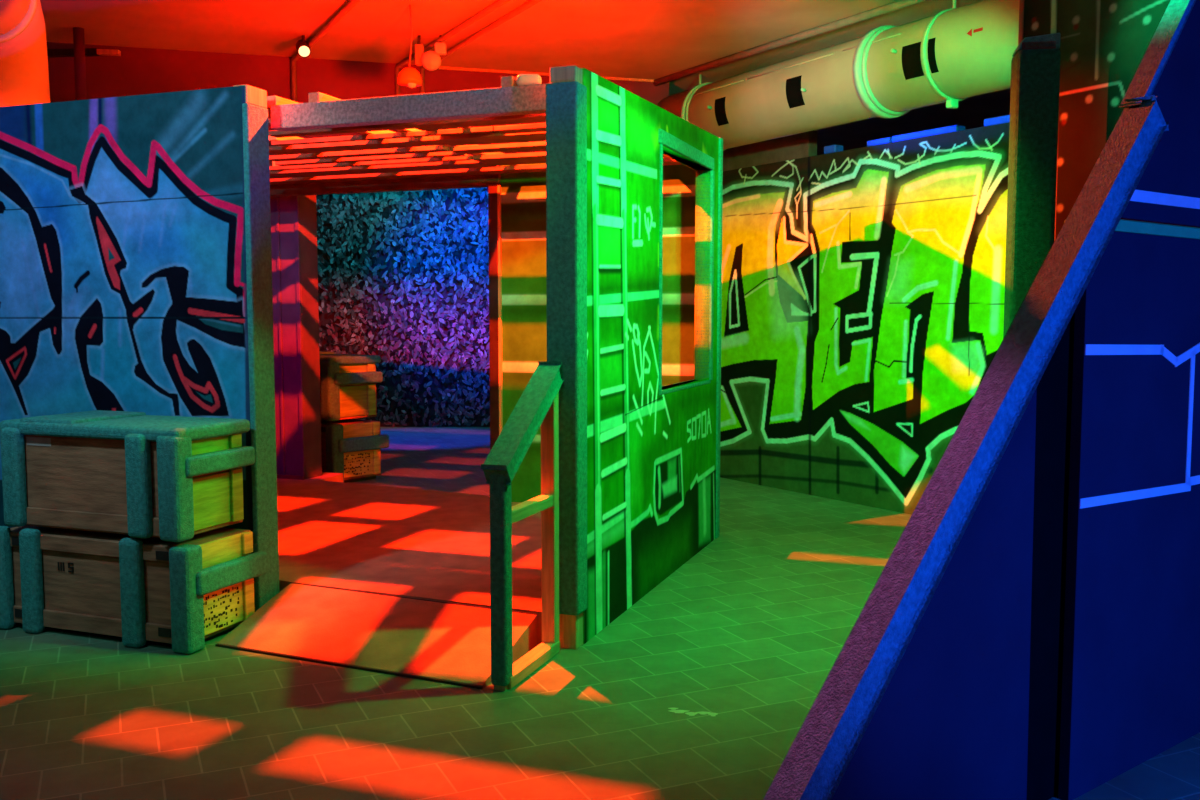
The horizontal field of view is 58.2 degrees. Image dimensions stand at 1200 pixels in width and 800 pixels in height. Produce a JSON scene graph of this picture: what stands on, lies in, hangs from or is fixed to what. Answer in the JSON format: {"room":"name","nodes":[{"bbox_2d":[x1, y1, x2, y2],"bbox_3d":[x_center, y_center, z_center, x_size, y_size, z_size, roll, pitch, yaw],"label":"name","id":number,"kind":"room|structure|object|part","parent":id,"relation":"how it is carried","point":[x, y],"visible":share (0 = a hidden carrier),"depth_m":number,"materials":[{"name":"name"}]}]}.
{"room":"laser tag arena","nodes":[
{"label":"laser tag arena","id":0,"kind":"room"},
{"bbox_2d":[40,0,1010,154],"bbox_3d":[-1.000,-2.732,7.308,16.000,0.100,21.000,0,5,0],"label":"ceiling","id":1,"kind":"structure","parent":0,"point":[640,39],"depth_m":8.02,"materials":[{"name":"paint"}]},
{"bbox_2d":[0,0,49,106],"bbox_3d":[-3.371,-0.734,5.931,0.594,3.533,2.301,-2,5,-23],"label":"ventilation duct","id":2,"kind":"object","parent":1,"relation":"hanging from","point":[24,73],"visible":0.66,"depth_m":6.29,"materials":[{"name":"metal"}]},
{"bbox_2d":[296,35,310,57],"bbox_3d":[-2.238,-2.661,8.124,0.100,0.169,0.155,-2,5,-22],"label":"spotlight","id":3,"kind":"object","parent":1,"relation":"attached to","point":[302,46],"visible":1,"depth_m":8.08,"materials":[{"name":"metal"}]},
{"bbox_2d":[291,0,360,136],"bbox_3d":[-1.902,-2.341,7.676,0.044,0.722,2.573,-2,5,-28],"label":"conduit","id":4,"kind":"object","parent":1,"relation":"attached to","point":[351,3],"visible":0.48,"depth_m":7.97,"materials":[{"name":"grey metal"}]},
{"bbox_2d":[47,42,668,155],"bbox_3d":[-2.558,-2.449,9.062,6.462,0.740,0.500,-1,5,-16],"label":"wall","id":5,"kind":"structure","parent":1,"relation":"attached to","point":[138,71],"depth_m":8.71,"materials":[{"name":"white paint"}]},
{"bbox_2d":[439,66,669,82],"bbox_3d":[-0.369,-2.829,9.378,2.062,0.022,0.020,-1,5,-16],"label":"trim","id":6,"kind":"structure","parent":5,"relation":"attached to","point":[440,67],"depth_m":9.27,"materials":[{"name":"brown wood"}]},
{"bbox_2d":[397,5,421,87],"bbox_3d":[-1.300,-2.403,7.334,0.168,0.560,0.168,0,5,0],"label":"globe lamp","id":7,"kind":"object","parent":1,"relation":"hanging from","point":[407,77],"visible":1,"depth_m":7.30,"materials":[{"name":"orange plastic"}]},
{"bbox_3d":[-1.290,-2.473,7.329,0.030,0.421,0.012,0,5,0],"label":"cord","id":8,"kind":"part","parent":7,"relation":"part of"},
{"bbox_3d":[-1.280,-2.136,7.325,0.060,0.030,0.058,0,5,0],"label":"bulb","id":9,"kind":"part","parent":7,"relation":"part of","materials":[{"name":"glass"}]},
{"bbox_2d":[415,35,446,70],"bbox_3d":[-1.275,-2.607,8.069,0.230,0.269,0.162,0,5,0],"label":"emergency light","id":10,"kind":"object","parent":1,"relation":"hanging from","point":[430,60],"visible":1,"depth_m":8.07,"materials":[{"name":"white plastic"}]},
{"bbox_2d":[395,0,509,132],"bbox_3d":[-1.000,-2.348,7.788,0.040,0.720,2.863,-3,5,-29],"label":"conduit","id":11,"kind":"object","parent":1,"relation":"attached to","point":[499,3],"visible":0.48,"depth_m":7.89,"materials":[{"name":"grey metal"}]},
{"bbox_2d":[420,0,541,93],"bbox_3d":[-0.801,-2.350,7.816,0.040,0.720,2.913,-2,5,-29],"label":"conduit","id":12,"kind":"object","parent":1,"relation":"attached to","point":[530,3],"visible":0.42,"depth_m":7.86,"materials":[{"name":"grey metal"}]},
{"bbox_2d":[653,0,927,85],"bbox_3d":[1.450,-2.713,8.087,0.060,0.060,3.593,-3,5,-32],"label":"conduit","id":13,"kind":"object","parent":1,"relation":"attached to","point":[899,4],"visible":1,"depth_m":8.05,"materials":[{"name":"grey metal"}]},
{"bbox_2d":[657,0,1019,150],"bbox_3d":[1.788,-2.366,8.084,0.775,0.750,5.090,-3,5,-31],"label":"ventilation duct","id":14,"kind":"object","parent":1,"relation":"hanging from","point":[953,55],"visible":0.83,"depth_m":7.41,"materials":[{"name":"metal"}]},
{"bbox_2d":[707,97,728,125],"bbox_3d":[0.962,-2.351,8.786,0.169,0.210,0.174,0,5,0],"label":"vent","id":15,"kind":"object","parent":14,"relation":"attached to","point":[717,107],"depth_m":8.79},
{"bbox_2d":[786,75,805,107],"bbox_3d":[1.453,-2.287,7.976,0.125,0.210,0.226,0,5,0],"label":"vent","id":16,"kind":"object","parent":14,"relation":"attached to","point":[795,84],"depth_m":7.99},
{"bbox_2d":[890,37,938,79],"bbox_3d":[2.042,-2.210,6.996,0.244,0.210,0.304,0,5,0],"label":"vent","id":17,"kind":"object","parent":14,"relation":"attached to","point":[915,59],"depth_m":6.99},
{"bbox_2d":[0,427,1199,799],"bbox_3d":[-1.000,0.957,7.598,16.000,0.100,21.000,0,5,0],"label":"floor","id":18,"kind":"structure","parent":0,"point":[749,631],"depth_m":4.13,"materials":[{"name":"tile"}]},
{"bbox_2d":[47,27,120,99],"bbox_3d":[-3.900,-0.941,8.130,0.581,3.600,0.233,0,5,0],"label":"pipe","id":19,"kind":"object","parent":18,"relation":"on","point":[79,52],"visible":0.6,"depth_m":7.92,"materials":[{"name":"metal"}]},
{"bbox_3d":[-3.980,-2.604,8.043,0.421,0.060,0.145,0,5,0],"label":"bracket arm","id":20,"kind":"part","parent":19,"relation":"part of","materials":[{"name":"metal"}]},
{"bbox_2d":[0,525,267,653],"bbox_3d":[-2.253,0.848,5.174,1.200,0.498,0.535,2,5,21],"label":"crate","id":21,"kind":"object","parent":18,"relation":"on","point":[184,595],"visible":1,"depth_m":4.98,"materials":[{"name":"brown wood"}]},
{"bbox_2d":[0,410,254,541],"bbox_3d":[-2.249,0.339,5.124,1.095,0.520,0.520,2,5,21],"label":"crate","id":22,"kind":"object","parent":21,"relation":"on","point":[133,474],"visible":1,"depth_m":4.95,"materials":[{"name":"brown wood"}]},
{"bbox_3d":[-2.256,0.118,5.123,1.070,0.080,0.495,2,5,21],"label":"padded lid","id":23,"kind":"part","parent":22,"relation":"part of","materials":[{"name":"fabric"}]},
{"bbox_2d":[0,85,278,611],"bbox_3d":[-2.864,-0.240,5.693,2.614,2.585,0.161,2,5,20],"label":"panel","id":24,"kind":"object","parent":18,"relation":"on","point":[136,258],"visible":0.62,"depth_m":5.36,"materials":[{"name":"paint"}]},
{"bbox_2d":[321,419,388,482],"bbox_3d":[-2.628,0.428,10.090,1.356,0.563,0.604,4,6,42],"label":"crate","id":25,"kind":"object","parent":18,"relation":"on","point":[352,448],"visible":0.52,"depth_m":9.65,"materials":[{"name":"wood"}]},
{"bbox_2d":[319,351,382,421],"bbox_3d":[-2.627,-0.146,10.033,1.237,0.588,0.588,4,6,42],"label":"crate","id":26,"kind":"object","parent":25,"relation":"on","point":[348,382],"visible":0.51,"depth_m":9.62,"materials":[{"name":"wood"}]},
{"bbox_3d":[-2.629,-0.396,10.033,1.209,0.090,0.559,4,6,42],"label":"padded lid","id":27,"kind":"part","parent":26,"relation":"part of","materials":[{"name":"carpet"}]},
{"bbox_2d":[215,582,536,688],"bbox_3d":[-1.020,1.043,4.891,1.455,0.153,0.598,2,5,24],"label":"ramp","id":28,"kind":"object","parent":18,"relation":"on","point":[416,638],"visible":0.95,"depth_m":4.85,"materials":[{"name":"wood"}]},
{"bbox_2d":[316,187,489,427],"bbox_3d":[-2.510,-1.304,14.344,5.020,3.415,0.175,0,5,0],"label":"net","id":29,"kind":"object","parent":18,"relation":"on","point":[403,276],"visible":0.41,"depth_m":14.34,"materials":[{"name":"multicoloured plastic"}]},
{"bbox_2d":[267,65,722,649],"bbox_3d":[-1.571,-0.387,7.079,4.396,2.660,3.446,2,5,20],"label":"wooden hut","id":30,"kind":"object","parent":18,"relation":"on","point":[605,242],"visible":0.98,"depth_m":5.87,"materials":[{"name":"paint"}]},
{"bbox_2d":[269,143,321,479],"bbox_3d":[-2.684,-0.732,8.977,0.620,2.750,0.265,2,5,20],"label":"wall","id":31,"kind":"structure","parent":30,"relation":"on","point":[293,218],"depth_m":8.85,"materials":[{"name":"paint"}]},
{"bbox_3d":[-2.726,0.633,8.972,0.620,0.030,0.025,2,5,20],"label":"rail","id":32,"kind":"part","parent":31,"relation":"part of","materials":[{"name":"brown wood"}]},
{"bbox_2d":[516,74,541,85],"bbox_3d":[-0.323,-1.448,4.886,0.115,0.058,0.060,0,5,0],"label":"work lamp","id":33,"kind":"object","parent":30,"relation":"on","point":[522,79],"visible":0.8,"depth_m":4.86,"materials":[{"name":"white plastic"}]},
{"bbox_3d":[-0.148,-0.165,4.804,0.121,2.575,0.090,2,5,20],"label":"corner post","id":34,"kind":"part","parent":30,"relation":"part of","materials":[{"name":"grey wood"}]},
{"bbox_3d":[0.286,-0.717,5.897,0.112,1.345,0.025,2,5,20],"label":"window trim","id":35,"kind":"part","parent":30,"relation":"part of","materials":[{"name":"wood"}]},
{"bbox_3d":[0.471,-0.081,6.485,0.114,0.023,1.150,2,5,20],"label":"window trim","id":36,"kind":"part","parent":30,"relation":"part of","materials":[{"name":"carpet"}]},
{"bbox_3d":[0.476,-1.466,6.358,0.115,0.075,1.180,2,5,20],"label":"window trim","id":37,"kind":"part","parent":30,"relation":"part of","materials":[{"name":"wood"}]},
{"bbox_3d":[0.675,-0.801,6.962,0.112,1.345,0.050,2,5,20],"label":"window trim","id":38,"kind":"part","parent":30,"relation":"part of","materials":[{"name":"wood"}]},
{"bbox_3d":[0.748,-0.396,7.194,0.112,2.660,0.075,2,5,20],"label":"trim","id":39,"kind":"part","parent":30,"relation":"part of","materials":[{"name":"wood"}]},
{"bbox_2d":[481,361,563,690],"bbox_3d":[-0.309,0.498,4.523,0.108,1.298,0.637,2,5,20],"label":"handrail","id":40,"kind":"object","parent":18,"relation":"on","point":[537,406],"visible":1,"depth_m":4.45,"materials":[{"name":"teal wood"}]},
{"bbox_3d":[-0.395,0.734,4.306,0.050,0.860,0.050,2,5,20],"label":"post","id":41,"kind":"part","parent":40,"relation":"part of","materials":[{"name":"brown wood"}]},
{"bbox_3d":[-0.309,0.083,4.490,0.108,0.466,0.637,2,5,20],"label":"rail","id":42,"kind":"part","parent":40,"relation":"part of","materials":[{"name":"carpet"}]},
{"bbox_3d":[-0.307,0.457,4.519,0.055,0.050,0.450,2,5,20],"label":"rail","id":43,"kind":"part","parent":40,"relation":"part of","materials":[{"name":"brown wood"}]},
{"bbox_3d":[-0.300,1.119,4.582,0.070,0.050,0.525,2,5,20],"label":"rail","id":44,"kind":"part","parent":40,"relation":"part of","materials":[{"name":"brown wood"}]},
{"bbox_3d":[-0.221,0.508,4.761,0.065,1.240,0.055,2,5,20],"label":"post","id":45,"kind":"part","parent":40,"relation":"part of","materials":[{"name":"brown wood"}]},
{"bbox_2d":[668,708,717,715],"bbox_3d":[0.352,1.182,4.081,0.190,0.001,0.092,0,4,0],"label":"scuff","id":46,"kind":"object","parent":18,"relation":"on","point":[672,709],"visible":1,"depth_m":4.08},
{"bbox_2d":[763,0,1199,799],"bbox_3d":[1.530,-0.206,3.476,3.740,3.036,0.385,-4,6,-38],"label":"barricade","id":47,"kind":"object","parent":18,"relation":"on","point":[1031,629],"visible":1,"depth_m":3.26,"materials":[{"name":"blue paint"}]},
{"bbox_2d":[1003,33,1060,338],"bbox_3d":[1.844,-0.203,4.657,0.175,2.674,0.150,1,5,10],"label":"pillar","id":48,"kind":"structure","parent":18,"relation":"on","point":[1035,63],"depth_m":4.53,"materials":[{"name":"brown wood"}]},
{"bbox_3d":[1.844,-0.186,4.658,0.135,2.640,0.110,1,5,10],"label":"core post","id":49,"kind":"part","parent":48,"relation":"part of","materials":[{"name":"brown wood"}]},
{"bbox_2d":[1018,0,1169,238],"bbox_3d":[2.199,-0.660,4.561,0.074,3.600,1.025,-3,5,-31],"label":"wall","id":50,"kind":"structure","parent":18,"relation":"on","point":[1104,43],"depth_m":4.62,"materials":[{"name":"painted metal"},{"name":"paint"}]},
{"bbox_2d":[720,122,1009,514],"bbox_3d":[1.919,-0.700,8.767,0.122,3.020,6.000,-3,5,-33],"label":"wall","id":51,"kind":"structure","parent":0,"point":[863,289],"depth_m":8.49,"materials":[{"name":"paint"}]},
{"bbox_2d":[824,145,842,153],"bbox_3d":[1.886,-2.020,8.696,0.100,0.061,0.130,-3,5,-33],"label":"block","id":52,"kind":"object","parent":51,"relation":"on","point":[832,148],"visible":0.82,"depth_m":8.65,"materials":[{"name":"blue paint"}]},
{"bbox_2d":[867,137,891,146],"bbox_3d":[2.166,-1.978,8.272,0.100,0.044,0.230,-3,5,-33],"label":"block","id":53,"kind":"object","parent":51,"relation":"on","point":[888,139],"visible":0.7,"depth_m":8.23,"materials":[{"name":"blue paint"}]},
{"bbox_2d":[892,125,964,141],"bbox_3d":[2.406,-1.951,7.910,0.100,0.047,0.600,-3,5,-33],"label":"block","id":54,"kind":"object","parent":51,"relation":"on","point":[953,128],"visible":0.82,"depth_m":7.84,"materials":[{"name":"blue paint"}]},
{"bbox_2d":[984,115,1009,125],"bbox_3d":[2.797,-1.907,7.319,0.100,0.051,0.380,-3,5,-33],"label":"block","id":55,"kind":"object","parent":51,"relation":"on","point":[1001,119],"visible":0.4,"depth_m":7.36,"materials":[{"name":"blue paint"}]}
]}

